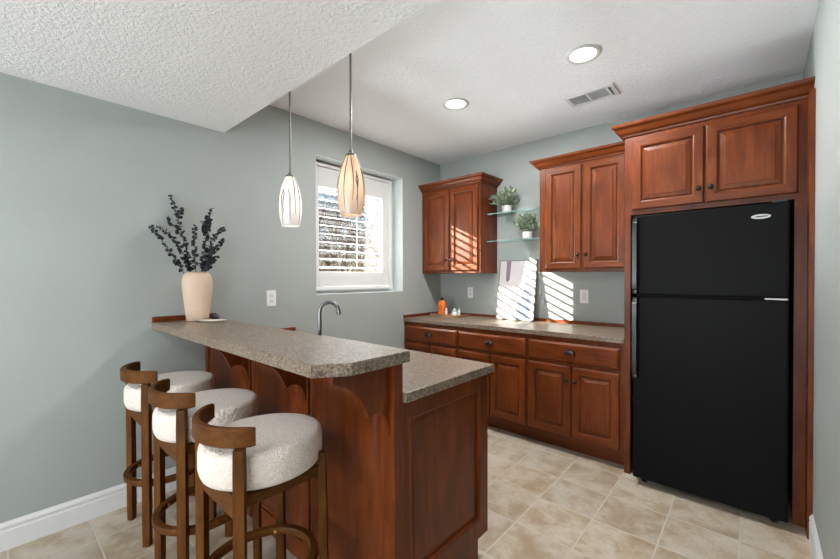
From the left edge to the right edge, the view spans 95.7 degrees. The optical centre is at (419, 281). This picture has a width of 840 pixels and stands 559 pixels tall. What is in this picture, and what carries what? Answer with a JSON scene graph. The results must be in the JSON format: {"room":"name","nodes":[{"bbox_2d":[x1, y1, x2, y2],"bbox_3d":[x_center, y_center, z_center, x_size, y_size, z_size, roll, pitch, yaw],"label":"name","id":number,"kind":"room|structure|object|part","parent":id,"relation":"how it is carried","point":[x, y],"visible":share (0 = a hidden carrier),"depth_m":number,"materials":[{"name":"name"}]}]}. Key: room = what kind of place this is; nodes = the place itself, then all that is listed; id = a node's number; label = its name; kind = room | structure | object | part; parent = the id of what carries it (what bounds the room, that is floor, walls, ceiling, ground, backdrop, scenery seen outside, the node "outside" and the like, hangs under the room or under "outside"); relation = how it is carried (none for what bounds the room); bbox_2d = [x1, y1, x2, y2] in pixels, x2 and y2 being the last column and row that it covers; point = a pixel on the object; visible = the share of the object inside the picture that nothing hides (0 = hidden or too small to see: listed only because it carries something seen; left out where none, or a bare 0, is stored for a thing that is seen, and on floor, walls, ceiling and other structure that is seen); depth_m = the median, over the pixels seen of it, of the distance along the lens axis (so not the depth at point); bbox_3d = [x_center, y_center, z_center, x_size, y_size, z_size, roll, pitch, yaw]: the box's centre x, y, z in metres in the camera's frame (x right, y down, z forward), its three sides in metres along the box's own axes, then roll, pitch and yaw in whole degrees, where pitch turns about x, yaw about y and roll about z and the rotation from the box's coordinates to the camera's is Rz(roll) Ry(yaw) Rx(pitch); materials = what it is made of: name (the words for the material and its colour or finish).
{"room":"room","nodes":[
{"label":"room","id":0,"kind":"room"},
{"bbox_2d":[0,0,434,132],"bbox_3d":[-2.070,-1.209,-0.348,3.478,0.423,5.401,0,1,42],"label":"ceiling","id":1,"kind":"structure","parent":0,"point":[211,64],"depth_m":1.64,"materials":[{"name":"white paint"}]},
{"bbox_2d":[0,72,440,522],"bbox_3d":[-2.393,0.001,1.691,0.300,2.641,8.000,0,1,42],"label":"wall","id":2,"kind":"structure","parent":0,"point":[84,276],"depth_m":2.20,"materials":[{"name":"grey paint"}]},
{"bbox_2d":[0,466,175,552],"bbox_3d":[-3.109,1.266,0.655,0.014,0.136,5.076,0,1,42],"label":"baseboard","id":3,"kind":"structure","parent":2,"relation":"attached to","point":[19,531],"depth_m":2.02,"materials":[{"name":"white paint"}]},
{"bbox_2d":[266,290,275,306],"bbox_3d":[-1.128,0.128,2.886,0.008,0.120,0.074,0,1,42],"label":"wall outlet","id":4,"kind":"object","parent":2,"relation":"attached to","point":[270,295],"visible":1,"depth_m":2.88,"materials":[{"name":"white plastic"}]},
{"bbox_2d":[316,161,392,293],"bbox_3d":[-0.619,-0.480,3.653,0.098,1.171,1.031,0,1,42],"label":"plantation shutter","id":5,"kind":"object","parent":2,"relation":"attached to","point":[327,175],"visible":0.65,"depth_m":3.68,"materials":[{"name":"white paint"}]},
{"bbox_3d":[-0.649,-0.929,3.617,0.029,0.171,0.750,0,1,42],"label":"rail","id":6,"kind":"part","parent":5,"relation":"part of","materials":[{"name":"white paint"}]},
{"bbox_3d":[-0.647,-0.027,3.626,0.029,0.134,0.750,0,1,42],"label":"rail","id":7,"kind":"part","parent":5,"relation":"part of","materials":[{"name":"white paint"}]},
{"bbox_3d":[-0.599,-0.469,3.606,0.006,0.690,0.008,0,1,42],"label":"tilt rod","id":8,"kind":"part","parent":5,"relation":"part of","materials":[{"name":"white paint"}]},
{"bbox_2d":[316,155,402,294],"bbox_3d":[-0.605,-0.481,3.639,0.210,1.176,1.041,0,1,42],"label":"trim","id":9,"kind":"structure","parent":2,"relation":"attached to","point":[397,198],"depth_m":3.98,"materials":[{"name":"paint"}]},
{"bbox_2d":[0,426,812,558],"bbox_3d":[-1.200,1.388,0.650,3.478,0.120,8.000,0,1,42],"label":"floor","id":10,"kind":"structure","parent":0,"point":[546,500],"depth_m":2.04,"materials":[{"name":"beige tile"}]},
{"bbox_2d":[120,361,216,547],"bbox_3d":[-1.381,0.880,2.107,0.392,0.868,0.436,0,1,42],"label":"bar stool","id":11,"kind":"object","parent":10,"relation":"on","point":[138,409],"visible":0.61,"depth_m":1.95,"materials":[{"name":"brown wood"}]},
{"bbox_3d":[-1.597,0.911,2.102,0.030,0.806,0.033,0,1,3],"label":"leg","id":12,"kind":"part","parent":11,"relation":"part of","materials":[{"name":"brown wood"}]},
{"bbox_3d":[-1.488,0.478,1.984,0.360,0.062,0.119,0,1,42],"label":"rail","id":13,"kind":"part","parent":11,"relation":"part of","materials":[{"name":"brown wood"}]},
{"bbox_3d":[-1.360,0.913,1.892,0.033,0.806,0.030,0,1,-10],"label":"leg","id":14,"kind":"part","parent":11,"relation":"part of","materials":[{"name":"brown wood"}]},
{"bbox_3d":[-1.377,0.599,2.109,0.392,0.127,0.422,0,1,42],"label":"seat","id":15,"kind":"part","parent":11,"relation":"part of","materials":[{"name":"beige fabric"}]},
{"bbox_3d":[-1.397,0.962,2.329,0.036,0.700,0.037,0,1,0],"label":"leg","id":16,"kind":"part","parent":11,"relation":"part of","materials":[{"name":"brown wood"}]},
{"bbox_3d":[-1.158,0.963,2.110,0.037,0.700,0.036,0,1,-4],"label":"leg","id":17,"kind":"part","parent":11,"relation":"part of","materials":[{"name":"brown wood"}]},
{"bbox_2d":[148,378,261,558],"bbox_3d":[-0.972,0.882,1.739,0.392,0.868,0.436,0,1,42],"label":"bar stool","id":18,"kind":"object","parent":10,"relation":"on","point":[172,415],"visible":0.71,"depth_m":1.59,"materials":[{"name":"brown wood"}]},
{"bbox_3d":[-1.188,0.914,1.734,0.030,0.806,0.033,0,1,3],"label":"leg","id":19,"kind":"part","parent":18,"relation":"part of","materials":[{"name":"brown wood"}]},
{"bbox_3d":[-1.079,0.481,1.616,0.360,0.062,0.119,0,1,42],"label":"rail","id":20,"kind":"part","parent":18,"relation":"part of","materials":[{"name":"brown wood"}]},
{"bbox_3d":[-0.951,0.915,1.524,0.033,0.806,0.030,0,1,-10],"label":"leg","id":21,"kind":"part","parent":18,"relation":"part of","materials":[{"name":"brown wood"}]},
{"bbox_3d":[-0.969,0.602,1.741,0.392,0.127,0.422,0,1,42],"label":"seat","id":22,"kind":"part","parent":18,"relation":"part of","materials":[{"name":"beige fabric"}]},
{"bbox_3d":[-0.988,0.964,1.961,0.036,0.700,0.037,0,1,0],"label":"leg","id":23,"kind":"part","parent":18,"relation":"part of","materials":[{"name":"brown wood"}]},
{"bbox_3d":[-0.749,0.966,1.742,0.037,0.700,0.036,0,1,-4],"label":"leg","id":24,"kind":"part","parent":18,"relation":"part of","materials":[{"name":"brown wood"}]},
{"bbox_2d":[192,403,328,558],"bbox_3d":[-0.574,0.885,1.384,0.392,0.868,0.436,0,1,42],"label":"bar stool","id":25,"kind":"object","parent":10,"relation":"on","point":[241,464],"visible":1,"depth_m":1.27,"materials":[{"name":"white fabric"}]},
{"bbox_3d":[-0.789,0.916,1.379,0.030,0.806,0.033,0,1,3],"label":"leg","id":26,"kind":"part","parent":25,"relation":"part of","materials":[{"name":"brown wood"}]},
{"bbox_3d":[-0.680,0.483,1.261,0.360,0.062,0.119,0,1,42],"label":"rail","id":27,"kind":"part","parent":25,"relation":"part of","materials":[{"name":"brown wood"}]},
{"bbox_3d":[-0.552,0.918,1.169,0.033,0.806,0.030,0,1,-10],"label":"leg","id":28,"kind":"part","parent":25,"relation":"part of","materials":[{"name":"brown wood"}]},
{"bbox_3d":[-0.570,0.604,1.386,0.392,0.127,0.422,0,1,42],"label":"seat","id":29,"kind":"part","parent":25,"relation":"part of","materials":[{"name":"beige fabric"}]},
{"bbox_3d":[-0.589,0.967,1.606,0.036,0.700,0.037,0,1,0],"label":"leg","id":30,"kind":"part","parent":25,"relation":"part of","materials":[{"name":"brown wood"}]},
{"bbox_3d":[-0.350,0.968,1.387,0.037,0.700,0.036,0,1,-4],"label":"leg","id":31,"kind":"part","parent":25,"relation":"part of","materials":[{"name":"brown wood"}]},
{"bbox_2d":[205,346,402,558],"bbox_3d":[-0.829,0.802,1.877,1.798,1.024,0.288,0,1,42],"label":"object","id":32,"kind":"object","parent":10,"relation":"on","point":[360,416],"depth_m":1.55,"materials":[{"name":"brown wood"}]},
{"bbox_3d":[-1.182,0.796,2.337,0.549,0.822,0.011,0,1,42],"label":"panel","id":33,"kind":"part","parent":32,"relation":"part of","materials":[{"name":"brown wood"}]},
{"bbox_3d":[-0.737,0.799,1.942,0.522,0.822,0.011,0,1,42],"label":"panel","id":34,"kind":"part","parent":32,"relation":"part of","materials":[{"name":"brown wood"}]},
{"bbox_2d":[151,313,409,377],"bbox_3d":[-0.837,0.254,1.851,1.816,0.071,0.366,0,1,42],"label":"countertop","id":35,"kind":"structure","parent":32,"relation":"on","point":[308,355],"depth_m":1.46,"materials":[{"name":"stone"}]},
{"bbox_2d":[181,272,212,321],"bbox_3d":[-1.401,0.093,2.392,0.169,0.306,0.169,0,1,42],"label":"vase","id":36,"kind":"object","parent":35,"relation":"on","point":[196,286],"visible":0.96,"depth_m":2.33,"materials":[{"name":"beige ceramic"}]},
{"bbox_2d":[148,225,183,273],"bbox_3d":[-1.522,-0.148,2.320,0.224,0.390,0.045,-1,1,-34],"label":"branch","id":37,"kind":"object","parent":36,"relation":"in","point":[177,262],"visible":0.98,"depth_m":2.31,"materials":[{"name":"grey plant"}]},
{"bbox_2d":[156,225,191,271],"bbox_3d":[-1.508,-0.148,2.334,0.191,0.390,0.050,0,1,-24],"label":"branch","id":38,"kind":"object","parent":36,"relation":"in","point":[169,234],"visible":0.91,"depth_m":2.33,"materials":[{"name":"grey plant"}]},
{"bbox_2d":[166,194,193,269],"bbox_3d":[-1.500,-0.249,2.382,0.159,0.591,0.057,0,1,-10],"label":"branch","id":39,"kind":"object","parent":36,"relation":"in","point":[177,214],"visible":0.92,"depth_m":2.38,"materials":[{"name":"grey plant"}]},
{"bbox_2d":[180,256,192,270],"bbox_3d":[-1.438,-0.057,2.357,0.083,0.206,0.042,-1,1,-30],"label":"branch","id":40,"kind":"object","parent":36,"relation":"in","point":[183,257],"visible":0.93,"depth_m":2.35,"materials":[{"name":"grey plant"}]},
{"bbox_2d":[191,224,199,270],"bbox_3d":[-1.419,-0.159,2.400,0.054,0.409,0.048,0,1,42],"label":"branch","id":41,"kind":"object","parent":36,"relation":"in","point":[193,242],"visible":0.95,"depth_m":2.40,"materials":[{"name":"grey plant"}]},
{"bbox_2d":[199,208,214,271],"bbox_3d":[-1.342,-0.210,2.389,0.101,0.511,0.048,0,1,0],"label":"branch","id":42,"kind":"object","parent":36,"relation":"in","point":[207,223],"visible":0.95,"depth_m":2.38,"materials":[{"name":"grey plant"}]},
{"bbox_2d":[201,246,216,271],"bbox_3d":[-1.328,-0.088,2.370,0.132,0.268,0.042,0,1,14],"label":"branch","id":43,"kind":"object","parent":36,"relation":"in","point":[212,248],"visible":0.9,"depth_m":2.36,"materials":[{"name":"grey plant"}]},
{"bbox_2d":[204,256,219,273],"bbox_3d":[-1.311,-0.057,2.357,0.162,0.207,0.042,0,1,12],"label":"branch","id":44,"kind":"object","parent":36,"relation":"in","point":[208,266],"visible":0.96,"depth_m":2.35,"materials":[{"name":"grey plant"}]},
{"bbox_2d":[200,227,225,270],"bbox_3d":[-1.294,-0.148,2.371,0.180,0.387,0.047,0,1,12],"label":"branch","id":45,"kind":"object","parent":36,"relation":"in","point":[220,230],"visible":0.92,"depth_m":2.37,"materials":[{"name":"grey plant"}]},
{"bbox_2d":[205,238,224,271],"bbox_3d":[-1.312,-0.116,2.414,0.152,0.323,0.044,0,1,-18],"label":"branch","id":46,"kind":"object","parent":36,"relation":"in","point":[221,241],"visible":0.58,"depth_m":2.42,"materials":[{"name":"grey plant"}]},
{"bbox_2d":[197,319,226,321],"bbox_3d":[-1.271,0.240,2.327,0.180,0.011,0.090,0,1,0],"label":"dish","id":47,"kind":"object","parent":35,"relation":"on","point":[203,320],"visible":1,"depth_m":2.35,"materials":[{"name":"white ceramic"}]},
{"bbox_2d":[211,314,219,318],"bbox_3d":[-1.338,0.227,2.482,0.054,0.034,0.053,0,1,42],"label":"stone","id":48,"kind":"object","parent":35,"relation":"on","point":[213,316],"visible":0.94,"depth_m":2.46,"materials":[{"name":"black stone"}]},
{"bbox_3d":[-0.736,1.264,1.947,0.530,0.100,0.014,0,1,42],"label":"rail","id":49,"kind":"part","parent":32,"relation":"part of","materials":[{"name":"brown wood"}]},
{"bbox_3d":[-0.313,0.801,1.566,0.491,0.822,0.011,0,1,42],"label":"panel","id":50,"kind":"part","parent":32,"relation":"part of","materials":[{"name":"brown wood"}]},
{"bbox_3d":[-0.079,0.805,1.373,0.007,1.024,0.044,0,1,42],"label":"trim","id":51,"kind":"part","parent":32,"relation":"part of","materials":[{"name":"brown wood"}]},
{"bbox_2d":[405,321,457,357],"bbox_3d":[0.281,0.853,3.965,0.688,0.875,0.659,0,1,42],"label":"base cabinet","id":52,"kind":"object","parent":10,"relation":"on","point":[421,337],"visible":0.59,"depth_m":3.71,"materials":[{"name":"brown wood"}]},
{"bbox_3d":[-0.027,0.891,3.854,0.318,0.526,0.020,0,1,42],"label":"door","id":53,"kind":"part","parent":52,"relation":"part of","materials":[{"name":"brown wood"}]},
{"bbox_3d":[0.094,0.529,3.741,0.654,0.148,0.022,0,1,42],"label":"drawer","id":54,"kind":"part","parent":52,"relation":"part of","materials":[{"name":"brown wood"}]},
{"bbox_3d":[0.219,0.892,3.636,0.320,0.526,0.020,0,1,42],"label":"door","id":55,"kind":"part","parent":52,"relation":"part of","materials":[{"name":"brown wood"}]},
{"bbox_2d":[403,311,623,343],"bbox_3d":[0.814,0.384,3.510,2.086,0.066,0.628,0,1,42],"label":"countertop","id":56,"kind":"structure","parent":52,"relation":"on","point":[583,330],"depth_m":3.28,"materials":[{"name":"stone"}]},
{"bbox_2d":[430,313,467,317],"bbox_3d":[0.312,0.361,4.088,0.370,0.026,0.230,0,1,42],"label":"serving tray","id":57,"kind":"object","parent":56,"relation":"on","point":[449,315],"visible":0.8,"depth_m":4.00,"materials":[{"name":"beige wood"}]},
{"bbox_2d":[438,297,445,314],"bbox_3d":[0.241,0.267,4.163,0.080,0.193,0.049,0,1,42],"label":"bottle","id":58,"kind":"object","parent":57,"relation":"on","point":[441,304],"visible":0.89,"depth_m":4.14,"materials":[{"name":"orange plastic"}]},
{"bbox_2d":[452,308,456,315],"bbox_3d":[0.369,0.323,4.051,0.060,0.083,0.060,0,1,42],"label":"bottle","id":59,"kind":"object","parent":57,"relation":"on","point":[454,311],"visible":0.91,"depth_m":4.03,"materials":[{"name":"white glass"}]},
{"bbox_2d":[496,259,537,321],"bbox_3d":[0.946,0.082,3.731,0.396,0.587,0.109,0,1,42],"label":"art print","id":60,"kind":"object","parent":56,"relation":"on","point":[516,297],"visible":1,"depth_m":3.72,"materials":[{"name":"white paper"}]},
{"bbox_2d":[403,374,487,558],"bbox_3d":[-0.539,0.873,2.205,1.798,0.876,0.586,0,1,42],"label":"base cabinet","id":61,"kind":"object","parent":10,"relation":"on","point":[445,432],"visible":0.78,"depth_m":1.60,"materials":[{"name":"brown wood"}]},
{"bbox_2d":[280,327,493,402],"bbox_3d":[-0.525,0.401,2.205,1.815,0.066,0.614,0,1,42],"label":"countertop","id":62,"kind":"structure","parent":61,"relation":"on","point":[426,374],"depth_m":1.69,"materials":[{"name":"stone"}]},
{"bbox_2d":[318,301,341,335],"bbox_3d":[-0.454,0.246,1.865,0.131,0.306,0.072,0,1,-1],"label":"faucet","id":63,"kind":"object","parent":62,"relation":"on","point":[333,303],"visible":0.65,"depth_m":1.87,"materials":[{"name":"silver metal"}]},
{"bbox_2d":[458,327,531,437],"bbox_3d":[0.796,0.856,3.508,0.686,0.875,0.659,0,1,42],"label":"base cabinet","id":64,"kind":"object","parent":10,"relation":"on","point":[507,386],"visible":0.62,"depth_m":3.21,"materials":[{"name":"brown wood"}]},
{"bbox_3d":[0.482,0.894,3.402,0.322,0.526,0.020,0,1,42],"label":"door","id":65,"kind":"part","parent":64,"relation":"part of","materials":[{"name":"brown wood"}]},
{"bbox_3d":[0.588,0.523,3.268,0.086,0.039,0.029,0,1,42],"label":"cup pull","id":66,"kind":"part","parent":64,"relation":"part of","materials":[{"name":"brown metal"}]},
{"bbox_3d":[0.605,0.532,3.288,0.662,0.148,0.022,0,1,42],"label":"drawer","id":67,"kind":"part","parent":64,"relation":"part of","materials":[{"name":"brown wood"}]},
{"bbox_3d":[0.732,0.896,3.181,0.324,0.526,0.020,0,1,42],"label":"door","id":68,"kind":"part","parent":64,"relation":"part of","materials":[{"name":"brown wood"}]},
{"bbox_2d":[528,334,623,464],"bbox_3d":[1.319,0.859,3.045,0.708,0.875,0.659,0,1,42],"label":"base cabinet","id":69,"kind":"object","parent":10,"relation":"on","point":[576,386],"visible":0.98,"depth_m":2.80,"materials":[{"name":"brown wood"}]},
{"bbox_3d":[0.999,0.897,2.944,0.334,0.526,0.020,0,1,42],"label":"door","id":70,"kind":"part","parent":69,"relation":"part of","materials":[{"name":"brown wood"}]},
{"bbox_3d":[1.103,0.526,2.811,0.086,0.039,0.029,0,1,42],"label":"cup pull","id":71,"kind":"part","parent":69,"relation":"part of","materials":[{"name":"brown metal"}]},
{"bbox_3d":[1.120,0.535,2.830,0.670,0.148,0.022,0,1,42],"label":"drawer","id":72,"kind":"part","parent":69,"relation":"part of","materials":[{"name":"brown wood"}]},
{"bbox_3d":[1.251,0.899,2.720,0.320,0.526,0.020,0,1,42],"label":"door","id":73,"kind":"part","parent":69,"relation":"part of","materials":[{"name":"brown wood"}]},
{"bbox_2d":[632,199,789,522],"bbox_3d":[1.848,0.433,2.441,0.722,1.736,0.738,0,1,42],"label":"refrigerator","id":74,"kind":"object","parent":10,"relation":"on","point":[710,305],"visible":1,"depth_m":2.17,"materials":[{"name":"black metal"}]},
{"bbox_3d":[1.365,0.357,2.413,0.030,0.510,0.057,0,1,42],"label":"handle","id":75,"kind":"part","parent":74,"relation":"part of","materials":[{"name":"black plastic"}]},
{"bbox_3d":[1.363,-0.160,2.408,0.030,0.475,0.057,0,1,42],"label":"handle","id":76,"kind":"part","parent":74,"relation":"part of","materials":[{"name":"black plastic"}]},
{"bbox_3d":[1.662,0.677,2.233,0.722,1.162,0.063,0,1,42],"label":"door","id":77,"kind":"part","parent":74,"relation":"part of","materials":[{"name":"black metal"}]},
{"bbox_3d":[1.659,-0.166,2.224,0.722,0.505,0.063,0,1,42],"label":"freezer door","id":78,"kind":"part","parent":74,"relation":"part of","materials":[{"name":"black metal"}]},
{"bbox_2d":[611,76,815,538],"bbox_3d":[1.863,0.127,2.499,0.958,2.346,0.744,0,1,42],"label":"tall cabinet","id":79,"kind":"object","parent":10,"relation":"on","point":[755,147],"visible":0.96,"depth_m":2.14,"materials":[{"name":"brown wood"}]},
{"bbox_3d":[1.610,0.425,2.804,0.036,1.745,0.629,0,1,42],"label":"panel","id":80,"kind":"part","parent":79,"relation":"part of","materials":[{"name":"brown wood"}]},
{"bbox_3d":[1.556,-0.705,2.402,0.383,0.462,0.020,0,1,42],"label":"door","id":81,"kind":"part","parent":79,"relation":"part of","materials":[{"name":"brown wood"}]},
{"bbox_3d":[1.742,-1.005,2.355,0.958,0.078,0.300,0,1,42],"label":"crown moulding","id":82,"kind":"part","parent":79,"relation":"part of","materials":[{"name":"brown wood"}]},
{"bbox_3d":[1.853,-0.703,2.139,0.391,0.462,0.020,0,1,42],"label":"door","id":83,"kind":"part","parent":79,"relation":"part of","materials":[{"name":"brown wood"}]},
{"bbox_3d":[2.228,0.429,2.256,0.048,1.745,0.629,0,1,42],"label":"panel","id":84,"kind":"part","parent":79,"relation":"part of","materials":[{"name":"brown wood"}]},
{"bbox_2d":[269,0,819,164],"bbox_3d":[0.583,-1.399,2.643,3.478,0.120,2.599,0,1,42],"label":"ceiling","id":85,"kind":"structure","parent":0,"point":[506,58],"depth_m":2.35,"materials":[{"name":"white paint"}]},
{"bbox_2d":[278,91,302,226],"bbox_3d":[-0.766,-0.829,2.242,0.136,1.003,0.137,0,1,-19],"label":"pendant light","id":86,"kind":"object","parent":85,"relation":"hanging from","point":[290,207],"visible":0.94,"depth_m":2.20,"materials":[{"name":"white glass"}]},
{"bbox_3d":[-0.767,-0.976,2.241,0.011,0.673,0.010,0,1,42],"label":"rod","id":87,"kind":"part","parent":86,"relation":"part of","materials":[{"name":"silver metal"}]},
{"bbox_3d":[-0.765,-0.471,2.246,0.132,0.288,0.132,0,1,42],"label":"lamp shade","id":88,"kind":"part","parent":86,"relation":"part of","materials":[{"name":"white glass"}]},
{"bbox_2d":[337,53,364,216],"bbox_3d":[-0.340,-0.826,1.865,0.137,1.003,0.135,0,1,-10],"label":"pendant light","id":89,"kind":"object","parent":85,"relation":"hanging from","point":[350,184],"visible":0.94,"depth_m":1.82,"materials":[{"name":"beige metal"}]},
{"bbox_3d":[-0.341,-0.973,1.863,0.011,0.673,0.010,0,1,42],"label":"rod","id":90,"kind":"part","parent":89,"relation":"part of","materials":[{"name":"silver metal"}]},
{"bbox_3d":[-0.339,-0.469,1.868,0.132,0.288,0.132,0,1,42],"label":"lamp shade","id":91,"kind":"part","parent":89,"relation":"part of","materials":[{"name":"beige glass"}]},
{"bbox_2d":[442,98,468,109],"bbox_3d":[0.268,-1.336,2.866,0.200,0.008,0.200,0,1,42],"label":"recessed light","id":92,"kind":"object","parent":85,"relation":"in","point":[452,103],"visible":1,"depth_m":2.85,"materials":[{"name":"white paint"}]},
{"bbox_2d":[565,44,601,64],"bbox_3d":[0.958,-1.332,2.235,0.200,0.008,0.200,0,1,42],"label":"recessed light","id":93,"kind":"object","parent":85,"relation":"in","point":[581,54],"visible":1,"depth_m":2.23,"materials":[{"name":"white paint"}]},
{"bbox_2d":[564,83,619,107],"bbox_3d":[1.238,-1.336,2.744,0.330,0.011,0.190,0,1,42],"label":"ceiling vent","id":94,"kind":"object","parent":85,"relation":"in","point":[609,90],"visible":1,"depth_m":2.74,"materials":[{"name":"white metal"}]},
{"bbox_2d":[569,94,590,104],"bbox_3d":[1.177,-1.337,2.798,0.116,0.007,0.132,0,1,42],"label":"grille","id":95,"kind":"object","parent":94,"relation":"attached to","point":[582,99],"depth_m":2.80,"materials":[{"name":"grey metal"}]},
{"bbox_2d":[587,88,609,99],"bbox_3d":[1.276,-1.337,2.711,0.120,0.008,0.140,0,1,42],"label":"grille","id":96,"kind":"object","parent":94,"relation":"attached to","point":[601,93],"depth_m":2.71,"materials":[{"name":"grey metal"}]},
{"bbox_2d":[440,73,802,323],"bbox_3d":[1.421,-0.029,3.521,2.978,2.641,0.200,0,1,42],"label":"wall","id":97,"kind":"structure","parent":0,"point":[557,293],"depth_m":3.64,"materials":[{"name":"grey paint"}]},
{"bbox_2d":[418,172,502,273],"bbox_3d":[0.416,-0.565,4.013,0.814,0.956,0.386,0,1,42],"label":"upper cabinet","id":98,"kind":"object","parent":97,"relation":"attached to","point":[457,227],"visible":1,"depth_m":3.86,"materials":[{"name":"brown wood"}]},
{"bbox_3d":[0.171,-0.533,4.048,0.344,0.841,0.020,0,1,42],"label":"door","id":99,"kind":"part","parent":98,"relation":"part of","materials":[{"name":"brown wood"}]},
{"bbox_3d":[0.414,-1.007,4.008,0.814,0.072,0.386,0,1,42],"label":"crown moulding","id":100,"kind":"part","parent":98,"relation":"part of","materials":[{"name":"brown wood"}]},
{"bbox_3d":[0.437,-0.531,3.812,0.332,0.841,0.020,0,1,42],"label":"door","id":101,"kind":"part","parent":98,"relation":"part of","materials":[{"name":"brown wood"}]},
{"bbox_2d":[468,287,472,297],"bbox_3d":[0.551,0.119,4.155,0.074,0.120,0.008,0,1,42],"label":"wall outlet","id":102,"kind":"object","parent":97,"relation":"attached to","point":[470,289],"visible":1,"depth_m":4.15,"materials":[{"name":"white plastic"}]},
{"bbox_2d":[487,237,539,242],"bbox_3d":[0.958,-0.393,3.658,0.596,0.016,0.198,0,1,42],"label":"glass shelf","id":103,"kind":"object","parent":97,"relation":"attached to","point":[536,237],"visible":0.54,"depth_m":3.59,"materials":[{"name":"teal"}]},
{"bbox_2d":[512,213,537,239],"bbox_3d":[1.014,-0.526,3.614,0.287,0.250,0.227,0,1,42],"label":"potted plant","id":104,"kind":"object","parent":103,"relation":"on","point":[527,223],"visible":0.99,"depth_m":3.57,"materials":[{"name":"green plant"}]},
{"bbox_3d":[1.019,-0.435,3.598,0.092,0.068,0.092,0,1,42],"label":"pot","id":105,"kind":"part","parent":104,"relation":"part of","materials":[{"name":"white ceramic"}]},
{"bbox_2d":[487,207,539,217],"bbox_3d":[0.957,-0.663,3.655,0.596,0.016,0.198,0,1,42],"label":"glass shelf","id":106,"kind":"object","parent":97,"relation":"attached to","point":[537,207],"visible":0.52,"depth_m":3.59,"materials":[{"name":"teal"}]},
{"bbox_2d":[488,186,519,213],"bbox_3d":[0.830,-0.801,3.751,0.314,0.259,0.248,0,1,12],"label":"potted plant","id":107,"kind":"object","parent":106,"relation":"on","point":[506,196],"visible":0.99,"depth_m":3.70,"materials":[{"name":"green plant"}]},
{"bbox_3d":[0.854,-0.708,3.737,0.094,0.072,0.094,0,1,42],"label":"pot","id":108,"kind":"part","parent":107,"relation":"part of","materials":[{"name":"white ceramic"}]},
{"bbox_2d":[529,141,624,271],"bbox_3d":[1.371,-0.559,3.165,0.802,0.956,0.386,0,1,42],"label":"upper cabinet","id":109,"kind":"object","parent":97,"relation":"attached to","point":[582,192],"visible":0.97,"depth_m":3.04,"materials":[{"name":"brown wood"}]},
{"bbox_3d":[1.183,-0.527,3.150,0.295,0.841,0.020,0,1,42],"label":"door","id":110,"kind":"part","parent":109,"relation":"part of","materials":[{"name":"brown wood"}]},
{"bbox_3d":[1.370,-1.001,3.161,0.802,0.072,0.386,0,1,42],"label":"crown moulding","id":111,"kind":"part","parent":109,"relation":"part of","materials":[{"name":"brown wood"}]},
{"bbox_3d":[1.423,-0.526,2.938,0.301,0.841,0.020,0,1,42],"label":"door","id":112,"kind":"part","parent":109,"relation":"part of","materials":[{"name":"brown wood"}]},
{"bbox_2d":[580,289,588,302],"bbox_3d":[1.450,0.131,3.357,0.074,0.120,0.010,0,1,42],"label":"light switch","id":113,"kind":"object","parent":97,"relation":"attached to","point":[584,294],"visible":1,"depth_m":3.35,"materials":[{"name":"white plastic"}]},
{"bbox_2d":[803,0,839,558],"bbox_3d":[0.022,0.015,-0.451,0.200,2.641,8.000,0,1,42],"label":"wall","id":114,"kind":"structure","parent":0,"point":[822,62],"depth_m":1.56,"materials":[{"name":"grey paint"}]},
{"bbox_2d":[809,514,822,558],"bbox_3d":[0.594,1.258,0.363,0.014,0.136,4.153,0,1,42],"label":"baseboard","id":115,"kind":"structure","parent":114,"relation":"attached to","point":[816,551],"depth_m":1.78,"materials":[{"name":"white paint"}]},
{"label":"outside","id":116,"kind":"structure","parent":0,"visible":0},
{"bbox_3d":[-8.204,0.398,25.294,39.690,0.300,60.000,0,1,42],"label":"ground","id":117,"kind":"structure","parent":116,"visible":0},
{"bbox_2d":[319,238,340,271],"bbox_3d":[-2.153,-0.342,8.685,0.816,1.487,1.078,0,1,33],"label":"bare tree","id":118,"kind":"object","parent":117,"relation":"on","point":[321,260],"visible":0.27,"depth_m":8.67,"materials":[{"name":"brown plant"}]},
{"bbox_2d":[319,188,350,259],"bbox_3d":[-1.769,-0.553,6.262,1.360,1.962,1.462,0,1,8],"label":"bare tree","id":119,"kind":"object","parent":117,"relation":"on","point":[328,202],"visible":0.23,"depth_m":5.80,"materials":[{"name":"brown plant"}]},
{"bbox_2d":[319,195,352,270],"bbox_3d":[-3.895,-1.750,16.112,2.620,4.175,1.743,0,1,45],"label":"bare tree","id":120,"kind":"object","parent":117,"relation":"on","point":[337,216],"visible":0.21,"depth_m":15.79,"materials":[{"name":"brown plant"}]},
{"bbox_2d":[319,202,374,271],"bbox_3d":[-1.590,-0.659,7.534,1.480,2.154,1.784,0,1,-3],"label":"bare tree","id":121,"kind":"object","parent":117,"relation":"on","point":[345,247],"visible":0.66,"depth_m":7.31,"materials":[{"name":"brown plant"}]},
{"bbox_2d":[337,197,379,270],"bbox_3d":[-1.587,-1.216,11.325,1.647,3.188,2.425,0,1,-24],"label":"bare tree","id":122,"kind":"object","parent":117,"relation":"on","point":[370,225],"visible":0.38,"depth_m":11.56,"materials":[{"name":"brown plant"}]},
{"bbox_2d":[347,242,379,271],"bbox_3d":[-0.679,-0.093,5.689,0.897,1.042,1.718,0,1,-16],"label":"bare tree","id":123,"kind":"object","parent":117,"relation":"on","point":[371,263],"visible":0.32,"depth_m":5.44,"materials":[{"name":"brown plant"}]},
{"bbox_2d":[350,225,379,267],"bbox_3d":[-1.225,-0.536,9.082,1.473,1.866,1.711,0,1,5],"label":"bare tree","id":124,"kind":"object","parent":117,"relation":"on","point":[374,249],"visible":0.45,"depth_m":8.97,"materials":[{"name":"brown plant"}]}
]}

